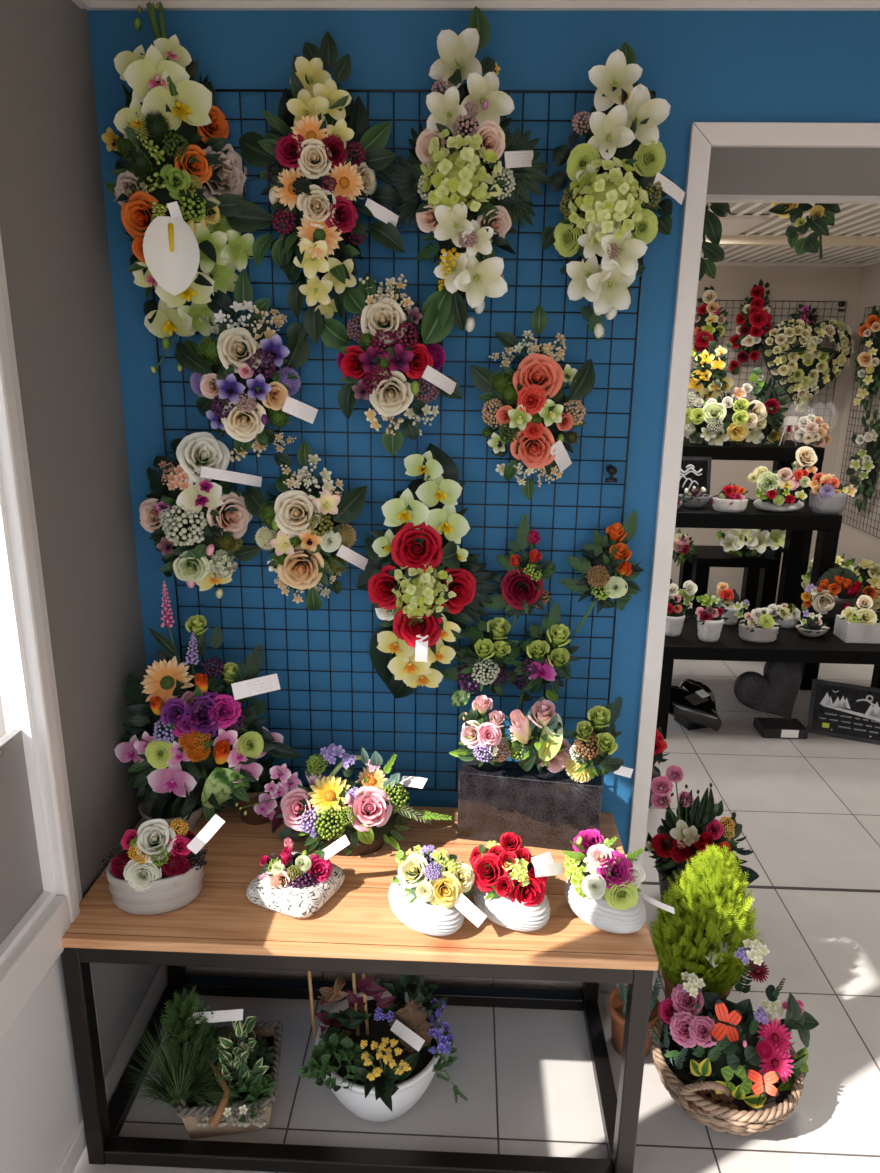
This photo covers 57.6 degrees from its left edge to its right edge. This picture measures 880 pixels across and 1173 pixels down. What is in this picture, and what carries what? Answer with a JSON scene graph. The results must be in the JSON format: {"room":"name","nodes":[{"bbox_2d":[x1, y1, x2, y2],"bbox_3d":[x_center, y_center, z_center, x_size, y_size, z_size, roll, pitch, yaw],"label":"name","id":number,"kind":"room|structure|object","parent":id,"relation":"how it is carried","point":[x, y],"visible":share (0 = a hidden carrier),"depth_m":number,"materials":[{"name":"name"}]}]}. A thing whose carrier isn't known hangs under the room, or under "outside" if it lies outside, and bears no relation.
{"room":"flower shop","nodes":[
{"label":"flower shop","id":0,"kind":"room"},
{"bbox_2d":[0,0,160,1074],"bbox_3d":[-0.823,0.243,0.313,0.140,2.500,3.110,1,16,2],"label":"wall","id":1,"kind":"structure","parent":0,"point":[54,235],"depth_m":1.54,"materials":[{"name":"grey paint"}]},
{"bbox_2d":[0,232,107,1172],"bbox_3d":[-0.745,0.231,1.071,0.086,2.120,0.802,1,16,2],"label":"door","id":2,"kind":"structure","parent":1,"relation":"in","point":[42,1126],"depth_m":1.39,"materials":[{"name":"white plastic"}]},
{"bbox_2d":[72,0,89,8],"bbox_3d":[-0.725,-0.704,0.030,0.030,0.040,3.080,1,16,2],"label":"trim","id":3,"kind":"structure","parent":1,"relation":"attached to","point":[82,4],"depth_m":1.50,"materials":[{"name":"white paint"}]},
{"bbox_2d":[104,965,168,1106],"bbox_3d":[-0.716,1.052,1.912,0.010,0.088,0.375,1,16,2],"label":"baseboard","id":4,"kind":"structure","parent":1,"relation":"attached to","point":[115,1072],"depth_m":1.87,"materials":[{"name":"tile"}]},
{"bbox_2d":[73,574,879,1172],"bbox_3d":[1.138,0.954,2.713,4.057,0.100,7.900,1,16,2],"label":"floor","id":5,"kind":"structure","parent":0,"point":[808,810],"depth_m":1.98,"materials":[{"name":"tile"}]},
{"bbox_2d":[120,985,282,1138],"bbox_3d":[-0.498,1.005,1.734,0.319,0.277,0.273,1,16,2],"label":"planter","id":6,"kind":"object","parent":5,"relation":"on","point":[224,1080],"visible":1,"depth_m":1.71,"materials":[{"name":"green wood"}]},
{"bbox_2d":[181,1028,275,1138],"bbox_3d":[-0.456,1.097,1.768,0.186,0.084,0.211,-1,16,-7],"label":"basket","id":7,"kind":"object","parent":6,"relation":"on","point":[195,1115],"depth_m":1.68,"materials":[{"name":"brown wood"}]},
{"bbox_2d":[61,800,658,1172],"bbox_3d":[-0.154,0.860,1.774,1.110,0.548,0.500,1,16,2],"label":"display table","id":8,"kind":"object","parent":5,"relation":"on","point":[357,930],"visible":0.7,"depth_m":1.57,"materials":[{"name":"brown wood"}]},
{"bbox_2d":[102,814,224,915],"bbox_3d":[-0.543,0.528,1.575,0.216,0.188,0.141,-8,18,-29],"label":"flower arrangement","id":9,"kind":"object","parent":8,"relation":"on","point":[159,870],"visible":1,"depth_m":1.53,"materials":[{"name":"grey ceramic"}]},
{"bbox_2d":[106,850,203,915],"bbox_3d":[-0.560,0.580,1.583,0.182,0.083,0.131,-3,16,-12],"label":"bowl","id":10,"kind":"object","parent":9,"relation":"on","point":[160,891],"depth_m":1.53,"materials":[{"name":"grey ceramic"}]},
{"bbox_2d":[114,581,301,834],"bbox_3d":[-0.514,0.280,1.732,0.370,0.583,0.229,6,16,19],"label":"flower arrangement","id":11,"kind":"object","parent":8,"relation":"on","point":[196,754],"visible":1,"depth_m":1.71,"materials":[{"name":"multicoloured plant"}]},
{"bbox_2d":[138,799,202,834],"bbox_3d":[-0.608,0.521,1.830,0.148,0.062,0.148,1,16,2],"label":"bowl","id":12,"kind":"object","parent":11,"relation":"on","point":[167,813],"depth_m":1.79,"materials":[{"name":"grey ceramic"}]},
{"bbox_2d":[237,756,280,824],"bbox_3d":[-0.431,0.460,1.863,0.124,0.166,0.114,1,16,2],"label":"plant pot","id":13,"kind":"object","parent":8,"relation":"on","point":[257,788],"visible":0.3,"depth_m":1.84,"materials":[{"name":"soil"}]},
{"bbox_2d":[246,835,349,917],"bbox_3d":[-0.289,0.567,1.605,0.176,0.146,0.175,12,19,34],"label":"flower arrangement","id":14,"kind":"object","parent":8,"relation":"on","point":[293,884],"visible":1,"depth_m":1.57,"materials":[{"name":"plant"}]},
{"bbox_2d":[236,743,451,855],"bbox_3d":[-0.216,0.463,1.734,0.464,0.236,0.166,1,16,2],"label":"arrangement","id":15,"kind":"object","parent":8,"relation":"on","point":[332,809],"visible":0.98,"depth_m":1.72,"materials":[{"name":"plant"}]},
{"bbox_2d":[318,836,383,855],"bbox_3d":[-0.201,0.548,1.775,0.175,0.050,0.112,1,16,2],"label":"basket","id":16,"kind":"object","parent":15,"relation":"on","point":[356,847],"depth_m":1.73,"materials":[{"name":"wicker"}]},
{"bbox_2d":[388,845,486,935],"bbox_3d":[-0.005,0.572,1.527,0.189,0.143,0.152,1,16,2],"label":"flower arrangement","id":17,"kind":"object","parent":8,"relation":"on","point":[430,891],"visible":1,"depth_m":1.48,"materials":[{"name":"grey ceramic"}]},
{"bbox_2d":[469,832,562,931],"bbox_3d":[0.137,0.559,1.540,0.173,0.166,0.137,10,18,29],"label":"flower arrangement","id":18,"kind":"object","parent":8,"relation":"on","point":[510,890],"visible":1,"depth_m":1.50,"materials":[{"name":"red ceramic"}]},
{"bbox_2d":[457,758,602,851],"bbox_3d":[0.200,0.487,1.792,0.312,0.170,0.075,3,16,9],"label":"rectangular planter","id":19,"kind":"object","parent":8,"relation":"on","point":[547,809],"visible":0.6,"depth_m":1.76,"materials":[{"name":"black stone"}]},
{"bbox_2d":[449,695,521,766],"bbox_3d":[0.111,0.315,1.728,0.158,0.171,0.097,-6,17,-22],"label":"posy","id":20,"kind":"object","parent":19,"relation":"on","point":[481,735],"visible":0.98,"depth_m":1.71,"materials":[{"name":"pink plant"}]},
{"bbox_2d":[501,697,571,773],"bbox_3d":[0.209,0.321,1.696,0.158,0.183,0.112,1,16,2],"label":"posy","id":21,"kind":"object","parent":19,"relation":"on","point":[540,732],"visible":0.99,"depth_m":1.68,"materials":[{"name":"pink plant"}]},
{"bbox_2d":[565,696,632,782],"bbox_3d":[0.328,0.329,1.673,0.142,0.207,0.099,8,17,23],"label":"posy","id":22,"kind":"object","parent":19,"relation":"on","point":[594,742],"visible":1,"depth_m":1.66,"materials":[{"name":"green plant"}]},
{"bbox_2d":[562,829,674,933],"bbox_3d":[0.327,0.563,1.525,0.135,0.171,0.201,-12,20,-39],"label":"flower arrangement","id":23,"kind":"object","parent":8,"relation":"on","point":[603,891],"visible":1,"depth_m":1.50,"materials":[{"name":"grey ceramic"}]},
{"bbox_2d":[298,971,467,1121],"bbox_3d":[-0.134,0.992,1.722,0.341,0.322,0.352,-2,16,-11],"label":"bowl planter","id":24,"kind":"object","parent":5,"relation":"on","point":[378,1050],"visible":0.99,"depth_m":1.71,"materials":[{"name":"white plastic"}]},
{"bbox_2d":[316,990,442,1121],"bbox_3d":[-0.133,1.062,1.780,0.280,0.155,0.280,1,16,2],"label":"bowl","id":25,"kind":"object","parent":24,"relation":"on","point":[350,1092],"depth_m":1.69,"materials":[{"name":"white ceramic"}]},
{"bbox_2d":[608,975,661,1056],"bbox_3d":[0.464,0.993,1.904,0.123,0.239,0.124,-12,20,-38],"label":"terracotta flower pot","id":26,"kind":"object","parent":5,"relation":"on","point":[617,1000],"visible":0.34,"depth_m":1.89,"materials":[{"name":"orange ceramic"}]},
{"bbox_2d":[649,726,668,806],"bbox_3d":[0.739,0.662,2.969,0.177,0.314,0.172,-11,19,-36],"label":"flowers","id":27,"kind":"object","parent":5,"relation":"on","point":[660,746],"visible":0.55,"depth_m":2.93,"materials":[{"name":"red plant"}]},
{"bbox_2d":[669,679,721,730],"bbox_3d":[1.137,0.542,3.674,0.283,0.178,0.268,4,16,11],"label":"heart","id":28,"kind":"object","parent":5,"relation":"on","point":[692,705],"visible":0.92,"depth_m":3.58,"materials":[{"name":"black"}]},
{"bbox_2d":[662,965,730,1005],"bbox_3d":[0.629,1.020,1.983,0.164,0.150,0.163,1,16,2],"label":"pot","id":29,"kind":"object","parent":5,"relation":"on","point":[669,985],"depth_m":1.94,"materials":[{"name":"ceramic"}]},
{"bbox_2d":[645,765,759,902],"bbox_3d":[0.774,0.752,2.374,0.300,0.461,0.242,-12,20,-38],"label":"flower arrangement","id":30,"kind":"object","parent":5,"relation":"on","point":[682,836],"visible":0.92,"depth_m":2.32,"materials":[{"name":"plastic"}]},
{"bbox_2d":[649,843,764,1005],"bbox_3d":[0.639,0.847,1.929,0.252,0.512,0.261,-2,16,-10],"label":"conifer","id":31,"kind":"object","parent":5,"relation":"on","point":[709,895],"visible":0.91,"depth_m":1.86,"materials":[{"name":"plant"}]},
{"bbox_2d":[678,545,779,608],"bbox_3d":[1.662,0.072,4.680,0.460,0.560,0.340,1,16,2],"label":"display table","id":32,"kind":"object","parent":5,"relation":"on","point":[760,575],"visible":0.35,"depth_m":4.50,"materials":[{"name":"black wood"}]},
{"bbox_2d":[672,528,697,565],"bbox_3d":[1.349,-0.221,4.530,0.194,0.227,0.195,11,18,32],"label":"bouquet","id":33,"kind":"object","parent":32,"relation":"on","point":[681,547],"visible":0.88,"depth_m":4.48,"materials":[{"name":"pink plant"}]},
{"bbox_2d":[716,529,785,559],"bbox_3d":[1.757,-0.235,4.465,0.416,0.230,0.265,1,16,2],"label":"bouquet","id":34,"kind":"object","parent":32,"relation":"on","point":[752,542],"visible":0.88,"depth_m":4.40,"materials":[{"name":"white plant"}]},
{"bbox_2d":[650,939,818,1135],"bbox_3d":[0.632,0.961,1.749,0.321,0.387,0.330,11,19,33],"label":"wicker basket planter","id":35,"kind":"object","parent":5,"relation":"on","point":[708,1079],"visible":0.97,"depth_m":1.72,"materials":[{"name":"wicker"}]},
{"bbox_2d":[678,1081,729,1096],"bbox_3d":[0.555,1.040,1.659,0.107,0.063,0.045,1,16,2],"label":"handle","id":36,"kind":"object","parent":35,"relation":"attached to","point":[717,1088],"depth_m":1.67,"materials":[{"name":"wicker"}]},
{"bbox_2d":[708,1000,741,1043],"bbox_3d":[0.600,0.949,1.686,0.066,0.135,0.062,1,16,2],"label":"pick","id":37,"kind":"object","parent":35,"relation":"in","point":[720,1029],"visible":1,"depth_m":1.69,"materials":[{"name":"orange plastic"}]},
{"bbox_2d":[745,1067,779,1105],"bbox_3d":[0.658,1.049,1.648,0.065,0.124,0.044,5,16,15],"label":"pick","id":38,"kind":"object","parent":35,"relation":"in","point":[771,1077],"visible":1,"depth_m":1.64,"materials":[{"name":"orange plastic"}]},
{"bbox_2d":[682,438,824,609],"bbox_3d":[1.739,-0.338,5.073,1.010,1.140,0.520,1,16,2],"label":"display table","id":39,"kind":"object","parent":5,"relation":"on","point":[782,456],"visible":0.16,"depth_m":4.69,"materials":[{"name":"black wood"}]},
{"bbox_2d":[683,383,770,445],"bbox_3d":[1.728,-1.000,4.768,0.575,0.410,0.308,-3,16,-13],"label":"bouquet","id":40,"kind":"object","parent":39,"relation":"on","point":[720,421],"visible":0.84,"depth_m":4.69,"materials":[{"name":"green plant"}]},
{"bbox_2d":[749,367,788,443],"bbox_3d":[1.945,-1.057,4.759,0.243,0.479,0.238,10,18,30],"label":"bouquet","id":41,"kind":"object","parent":39,"relation":"on","point":[767,394],"visible":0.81,"depth_m":4.73,"materials":[{"name":"green plant"}]},
{"bbox_2d":[778,416,797,445],"bbox_3d":[2.069,-0.927,4.766,0.109,0.173,0.080,1,16,2],"label":"easel","id":42,"kind":"object","parent":39,"relation":"on","point":[787,420],"visible":1,"depth_m":4.73,"materials":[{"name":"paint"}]},
{"bbox_2d":[787,414,830,446],"bbox_3d":[2.197,-0.962,4.739,0.283,0.274,0.256,1,16,2],"label":"bouquet","id":43,"kind":"object","parent":39,"relation":"on","point":[808,430],"visible":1,"depth_m":4.70,"materials":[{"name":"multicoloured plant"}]},
{"bbox_2d":[675,498,842,689],"bbox_3d":[1.397,0.022,4.199,1.080,0.905,0.460,1,16,2],"label":"display shelf","id":44,"kind":"object","parent":5,"relation":"on","point":[796,523],"visible":0.38,"depth_m":3.89,"materials":[{"name":"black wood"}]},
{"bbox_2d":[677,495,686,507],"bbox_3d":[1.132,-0.430,3.920,0.153,0.108,0.088,1,16,2],"label":"flower arrangement","id":45,"kind":"object","parent":44,"relation":"on","point":[680,502],"visible":0.12,"depth_m":3.91,"materials":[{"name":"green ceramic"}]},
{"bbox_2d":[678,456,711,502],"bbox_3d":[1.284,-0.556,4.157,0.235,0.235,0.063,1,16,2],"label":"plaque","id":46,"kind":"object","parent":44,"relation":"on","point":[695,471],"visible":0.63,"depth_m":4.14,"materials":[{"name":"black stone"}]},
{"bbox_2d":[679,486,711,507],"bbox_3d":[1.276,-0.451,3.994,0.164,0.115,0.109,1,16,2],"label":"flower arrangement","id":47,"kind":"object","parent":44,"relation":"on","point":[694,498],"visible":0.99,"depth_m":3.97,"materials":[{"name":"white ceramic"}]},
{"bbox_2d":[711,482,749,512],"bbox_3d":[1.418,-0.442,3.922,0.182,0.139,0.147,1,16,2],"label":"flower arrangement","id":48,"kind":"object","parent":44,"relation":"on","point":[731,499],"visible":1,"depth_m":3.87,"materials":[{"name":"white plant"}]},
{"bbox_2d":[748,446,817,511],"bbox_3d":[1.671,-0.519,3.887,0.330,0.314,0.163,1,16,2],"label":"flower arrangement","id":49,"kind":"object","parent":44,"relation":"on","point":[779,490],"visible":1,"depth_m":3.87,"materials":[{"name":"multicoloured plant"}]},
{"bbox_2d":[808,473,856,513],"bbox_3d":[1.908,-0.459,3.912,0.200,0.190,0.166,-11,19,-36],"label":"flower arrangement","id":50,"kind":"object","parent":44,"relation":"on","point":[827,495],"visible":1,"depth_m":3.87,"materials":[{"name":"white ceramic"}]},
{"bbox_2d":[642,881,879,892],"bbox_3d":[1.263,0.956,2.522,1.495,0.002,0.012,1,16,2],"label":"threshold","id":51,"kind":"object","parent":5,"relation":"on","point":[651,883],"visible":0.44,"depth_m":2.52,"materials":[{"name":"grey"}]},
{"bbox_2d":[656,607,879,738],"bbox_3d":[1.588,0.400,3.731,1.290,0.435,0.590,1,16,2],"label":"display table","id":52,"kind":"object","parent":5,"relation":"on","point":[790,645],"visible":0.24,"depth_m":3.43,"materials":[{"name":"black wood"}]},
{"bbox_2d":[665,578,696,636],"bbox_3d":[1.039,0.088,3.536,0.184,0.253,0.107,1,16,2],"label":"flower arrangement","id":53,"kind":"object","parent":52,"relation":"on","point":[676,615],"visible":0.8,"depth_m":3.52,"materials":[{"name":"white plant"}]},
{"bbox_2d":[692,592,728,641],"bbox_3d":[1.166,0.127,3.473,0.138,0.216,0.113,-6,17,-24],"label":"flower arrangement","id":54,"kind":"object","parent":52,"relation":"on","point":[710,620],"visible":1,"depth_m":3.45,"materials":[{"name":"white ceramic"}]},
{"bbox_2d":[716,582,745,624],"bbox_3d":[1.338,0.079,3.702,0.132,0.192,0.096,-5,17,-21],"label":"flower arrangement","id":55,"kind":"object","parent":52,"relation":"on","point":[730,597],"visible":0.96,"depth_m":3.68,"materials":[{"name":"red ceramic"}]},
{"bbox_2d":[733,600,780,642],"bbox_3d":[1.381,0.146,3.490,0.203,0.176,0.142,1,16,2],"label":"flower arrangement","id":56,"kind":"object","parent":52,"relation":"on","point":[759,626],"visible":1,"depth_m":3.46,"materials":[{"name":"grey ceramic"}]},
{"bbox_2d":[767,602,802,627],"bbox_3d":[1.593,0.126,3.688,0.156,0.116,0.092,1,16,2],"label":"flower arrangement","id":57,"kind":"object","parent":52,"relation":"on","point":[789,616],"visible":0.98,"depth_m":3.66,"materials":[{"name":"white plant"}]},
{"bbox_2d":[796,610,829,636],"bbox_3d":[1.656,0.165,3.547,0.148,0.117,0.099,1,16,2],"label":"flower arrangement","id":58,"kind":"object","parent":52,"relation":"on","point":[813,627],"visible":1,"depth_m":3.54,"materials":[{"name":"grey ceramic"}]},
{"bbox_2d":[801,564,868,624],"bbox_3d":[1.840,0.029,3.728,0.294,0.288,0.168,4,16,11],"label":"flower arrangement","id":59,"kind":"object","parent":52,"relation":"on","point":[837,589],"visible":0.98,"depth_m":3.69,"materials":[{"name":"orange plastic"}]},
{"bbox_2d":[833,595,879,642],"bbox_3d":[1.842,0.138,3.510,0.177,0.194,0.139,1,16,2],"label":"flower arrangement","id":60,"kind":"object","parent":52,"relation":"on","point":[854,625],"visible":1,"depth_m":3.48,"materials":[{"name":"grey ceramic"}]},
{"bbox_2d":[734,662,807,738],"bbox_3d":[1.473,0.483,3.561,0.323,0.362,0.132,1,16,2],"label":"heart","id":61,"kind":"object","parent":5,"relation":"on","point":[775,692],"visible":0.93,"depth_m":3.53,"materials":[{"name":"black stone"}]},
{"bbox_2d":[801,553,860,590],"bbox_3d":[2.349,0.050,4.835,0.323,0.539,0.271,10,18,29],"label":"bouquet","id":62,"kind":"object","parent":5,"relation":"on","point":[848,563],"visible":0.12,"depth_m":4.75,"materials":[{"name":"green plant"}]},
{"bbox_2d":[807,679,879,744],"bbox_3d":[1.877,0.566,3.554,0.430,0.232,0.119,7,17,23],"label":"plaque","id":63,"kind":"object","parent":5,"relation":"on","point":[836,709],"visible":0.98,"depth_m":3.57,"materials":[{"name":"black stone"}]},
{"bbox_2d":[853,558,879,611],"bbox_3d":[2.724,0.032,5.119,0.417,0.432,0.271,1,16,2],"label":"bouquet","id":64,"kind":"object","parent":5,"relation":"on","point":[869,572],"visible":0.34,"depth_m":5.03,"materials":[{"name":"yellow plant"}]},
{"bbox_2d":[88,11,879,978],"bbox_3d":[0.916,-0.194,1.977,3.507,2.500,0.459,1,16,2],"label":"wall","id":65,"kind":"structure","parent":0,"point":[709,66],"depth_m":1.69,"materials":[{"name":"blue paint"}]},
{"bbox_2d":[186,966,615,991],"bbox_3d":[-0.126,1.013,2.109,1.171,0.075,0.010,1,16,2],"label":"baseboard","id":66,"kind":"structure","parent":65,"relation":"attached to","point":[190,970],"depth_m":2.11,"materials":[{"name":"tile"}]},
{"bbox_2d":[152,89,655,792],"bbox_3d":[-0.100,-0.232,1.743,1.005,1.505,0.008,1,16,2],"label":"grid","id":67,"kind":"object","parent":65,"relation":"attached to","point":[217,90],"visible":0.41,"depth_m":1.73,"materials":[{"name":"black metal"}]},
{"bbox_2d":[101,1,273,374],"bbox_3d":[-0.491,-0.756,1.543,0.338,0.677,0.170,0,16,-3],"label":"flower","id":68,"kind":"object","parent":67,"relation":"hanging from","point":[166,194],"visible":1,"depth_m":1.52,"materials":[{"name":"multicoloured plant"}]},
{"bbox_2d":[139,432,261,598],"bbox_3d":[-0.518,-0.141,1.717,0.259,0.373,0.126,1,16,2],"label":"flower","id":69,"kind":"object","parent":67,"relation":"hanging from","point":[196,519],"visible":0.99,"depth_m":1.71,"materials":[{"name":"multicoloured plant"}]},
{"bbox_2d":[175,268,317,461],"bbox_3d":[-0.403,-0.447,1.636,0.291,0.390,0.128,1,16,2],"label":"flower","id":70,"kind":"object","parent":67,"relation":"hanging from","point":[243,377],"visible":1,"depth_m":1.62,"materials":[{"name":"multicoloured plant"}]},
{"bbox_2d":[244,441,367,610],"bbox_3d":[-0.291,-0.116,1.716,0.270,0.380,0.129,1,16,2],"label":"flower","id":71,"kind":"object","parent":67,"relation":"hanging from","point":[306,526],"visible":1,"depth_m":1.70,"materials":[{"name":"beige plant"}]},
{"bbox_2d":[239,31,404,345],"bbox_3d":[-0.227,-0.753,1.534,0.322,0.578,0.150,0,16,-5],"label":"flower","id":72,"kind":"object","parent":67,"relation":"hanging from","point":[317,184],"visible":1,"depth_m":1.52,"materials":[{"name":"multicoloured plant"}]},
{"bbox_2d":[321,273,462,455],"bbox_3d":[-0.101,-0.444,1.621,0.295,0.366,0.123,1,16,2],"label":"flower","id":73,"kind":"object","parent":67,"relation":"hanging from","point":[394,353],"visible":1,"depth_m":1.60,"materials":[{"name":"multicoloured plant"}]},
{"bbox_2d":[357,443,501,697],"bbox_3d":[-0.023,-0.006,1.723,0.332,0.590,0.161,1,16,2],"label":"flower","id":74,"kind":"object","parent":67,"relation":"hanging from","point":[418,593],"visible":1,"depth_m":1.71,"materials":[{"name":"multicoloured plant"}]},
{"bbox_2d":[378,6,550,331],"bbox_3d":[0.046,-0.772,1.505,0.344,0.598,0.157,1,16,2],"label":"flower","id":75,"kind":"object","parent":67,"relation":"attached to","point":[463,143],"visible":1,"depth_m":1.50,"materials":[{"name":"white plant"}]},
{"bbox_2d":[439,617,519,705],"bbox_3d":[0.091,0.177,1.804,0.188,0.224,0.086,1,16,2],"label":"posy","id":76,"kind":"object","parent":67,"relation":"hanging from","point":[486,657],"visible":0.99,"depth_m":1.80,"materials":[{"name":"green plant"}]},
{"bbox_2d":[482,514,555,626],"bbox_3d":[0.174,-0.027,1.746,0.162,0.258,0.085,1,16,2],"label":"posy","id":77,"kind":"object","parent":67,"relation":"hanging from","point":[522,589],"visible":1,"depth_m":1.74,"materials":[{"name":"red plant"}]},
{"bbox_2d":[470,304,594,499],"bbox_3d":[0.188,-0.367,1.629,0.258,0.400,0.125,1,16,2],"label":"flower","id":78,"kind":"object","parent":67,"relation":"hanging from","point":[533,414],"visible":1,"depth_m":1.62,"materials":[{"name":"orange plant"}]},
{"bbox_2d":[510,602,579,709],"bbox_3d":[0.237,0.172,1.804,0.157,0.274,0.094,1,16,2],"label":"posy","id":79,"kind":"object","parent":67,"relation":"hanging from","point":[546,659],"visible":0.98,"depth_m":1.79,"materials":[{"name":"green plant"}]},
{"bbox_2d":[560,510,644,633],"bbox_3d":[0.356,-0.025,1.748,0.182,0.284,0.078,1,16,2],"label":"posy","id":80,"kind":"object","parent":67,"relation":"hanging from","point":[609,568],"visible":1,"depth_m":1.74,"materials":[{"name":"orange plant"}]},
{"bbox_2d":[605,464,616,481],"bbox_3d":[0.368,-0.243,1.721,0.024,0.035,0.044,1,16,2],"label":"hook","id":81,"kind":"object","parent":67,"relation":"attached to","point":[610,468],"visible":1,"depth_m":1.71,"materials":[{"name":"black plastic"}]},
{"bbox_2d":[541,42,684,341],"bbox_3d":[0.337,-0.741,1.506,0.275,0.536,0.146,1,16,2],"label":"flower","id":82,"kind":"object","parent":67,"relation":"hanging from","point":[611,219],"visible":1,"depth_m":1.49,"materials":[{"name":"green plant"}]},
{"bbox_2d":[86,0,879,10],"bbox_3d":[0.946,-1.085,1.474,3.257,0.030,0.030,1,16,2],"label":"trim","id":83,"kind":"structure","parent":65,"relation":"attached to","point":[95,5],"depth_m":1.51,"materials":[{"name":"white paint"}]},
{"bbox_2d":[615,122,879,987],"bbox_3d":[1.260,0.101,1.800,1.573,2.037,0.020,1,16,2],"label":"trim","id":84,"kind":"structure","parent":65,"relation":"attached to","point":[704,136],"depth_m":1.66,"materials":[{"name":"white paint"}]},
{"bbox_2d":[706,194,879,203],"bbox_3d":[1.242,-0.993,1.989,1.995,0.072,0.035,1,16,2],"label":"trim","id":85,"kind":"structure","parent":65,"relation":"attached to","point":[838,199],"depth_m":2.00,"materials":[{"name":"white paint"}]},
{"bbox_2d":[714,260,879,266],"bbox_3d":[0.915,-1.799,3.837,4.055,0.025,3.980,1,16,2],"label":"trim","id":86,"kind":"structure","parent":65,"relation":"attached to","point":[797,264],"depth_m":5.68,"materials":[{"name":"white paint"}]},
{"bbox_2d":[689,341,738,399],"bbox_3d":[1.615,-1.272,4.734,0.311,0.347,0.218,-6,17,-24],"label":"bouquet","id":87,"kind":"object","parent":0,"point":[709,379],"visible":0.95,"depth_m":4.70,"materials":[{"name":"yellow plant"}]},
{"bbox_2d":[671,261,863,576],"bbox_3d":[0.969,-1.387,6.079,4.275,2.600,0.120,1,16,2],"label":"wall","id":88,"kind":"structure","parent":0,"point":[787,284],"depth_m":5.80,"materials":[{"name":"beige paint"}]},
{"bbox_2d":[684,300,846,437],"bbox_3d":[2.236,-1.575,5.892,1.355,1.005,0.008,1,16,2],"label":"grid","id":89,"kind":"object","parent":88,"relation":"attached to","point":[774,315],"visible":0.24,"depth_m":5.85,"materials":[{"name":"grey metal"}]},
{"bbox_2d":[692,285,728,352],"bbox_3d":[1.925,-1.901,5.715,0.280,0.478,0.177,2,16,4],"label":"flower spray","id":90,"kind":"object","parent":89,"relation":"attached to","point":[706,327],"visible":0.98,"depth_m":5.69,"materials":[{"name":"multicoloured plant"}]},
{"bbox_2d":[728,279,771,371],"bbox_3d":[2.245,-1.857,5.702,0.293,0.642,0.202,1,16,2],"label":"flower spray","id":91,"kind":"object","parent":89,"relation":"attached to","point":[754,320],"visible":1,"depth_m":5.68,"materials":[{"name":"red plant"}]},
{"bbox_2d":[790,304,818,325],"bbox_3d":[2.607,-1.911,5.704,0.194,0.202,0.139,1,16,2],"label":"flower spray","id":92,"kind":"object","parent":89,"relation":"hanging from","point":[805,314],"visible":0.78,"depth_m":5.67,"materials":[{"name":"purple plant"}]},
{"bbox_2d":[763,319,853,412],"bbox_3d":[2.578,-1.546,5.623,0.618,0.637,0.157,1,16,2],"label":"heart wreath","id":93,"kind":"object","parent":89,"relation":"hanging from","point":[805,371],"visible":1,"depth_m":5.58,"materials":[{"name":"white plant"}]},
{"bbox_2d":[838,301,844,310],"bbox_3d":[2.881,-2.010,5.740,0.044,0.067,0.045,1,16,2],"label":"hook","id":94,"kind":"object","parent":89,"relation":"attached to","point":[842,303],"visible":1,"depth_m":5.73,"materials":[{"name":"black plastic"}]},
{"bbox_2d":[701,203,879,263],"bbox_3d":[0.906,-1.837,3.827,4.275,0.066,3.980,1,16,2],"label":"ceiling","id":95,"kind":"structure","parent":0,"point":[863,220],"depth_m":4.46,"materials":[{"name":"beige"}]},
{"bbox_2d":[699,202,729,280],"bbox_3d":[0.781,-1.127,2.268,0.110,0.484,0.080,1,16,2],"label":"garland","id":96,"kind":"object","parent":95,"relation":"hanging from","point":[712,229],"visible":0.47,"depth_m":2.29,"materials":[{"name":"green plant"}]},
{"bbox_2d":[716,215,768,234],"bbox_3d":[1.382,-1.895,4.197,0.500,0.020,0.500,1,16,2],"label":"recessed light","id":97,"kind":"object","parent":95,"relation":"in","point":[731,224],"visible":0.43,"depth_m":4.05,"materials":[{"name":"white paint"}]},
{"bbox_2d":[702,234,879,246],"bbox_3d":[0.787,-1.998,4.592,3.740,0.050,0.070,1,16,2],"label":"trim","id":98,"kind":"structure","parent":95,"relation":"attached to","point":[740,239],"depth_m":4.52,"materials":[{"name":"beige"}]},
{"bbox_2d":[768,203,840,258],"bbox_3d":[1.043,-1.157,2.268,0.194,0.418,0.080,6,16,17],"label":"garland","id":99,"kind":"object","parent":95,"relation":"hanging from","point":[821,215],"visible":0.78,"depth_m":2.29,"materials":[{"name":"green plant"}]},
{"bbox_2d":[834,263,879,611],"bbox_3d":[2.987,-0.789,4.037,0.120,2.600,3.980,1,16,2],"label":"wall","id":100,"kind":"structure","parent":0,"point":[855,543],"depth_m":5.71,"materials":[{"name":"beige paint"}]},
{"bbox_2d":[840,306,879,537],"bbox_3d":[2.958,-1.087,5.295,0.008,1.504,1.104,1,16,2],"label":"grid","id":101,"kind":"object","parent":100,"relation":"attached to","point":[865,374],"visible":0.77,"depth_m":5.65,"materials":[{"name":"grey metal"}]},
{"bbox_2d":[846,409,879,511],"bbox_3d":[2.917,-0.861,5.493,0.224,0.711,0.360,10,18,30],"label":"flower spray","id":102,"kind":"object","parent":101,"relation":"hanging from","point":[870,455],"visible":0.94,"depth_m":5.44,"materials":[{"name":"white plant"}]},
{"bbox_2d":[853,305,879,411],"bbox_3d":[2.933,-1.553,5.444,0.206,0.711,0.368,9,18,28],"label":"flower spray","id":103,"kind":"object","parent":101,"relation":"hanging from","point":[871,361],"visible":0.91,"depth_m":5.41,"materials":[{"name":"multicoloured plant"}]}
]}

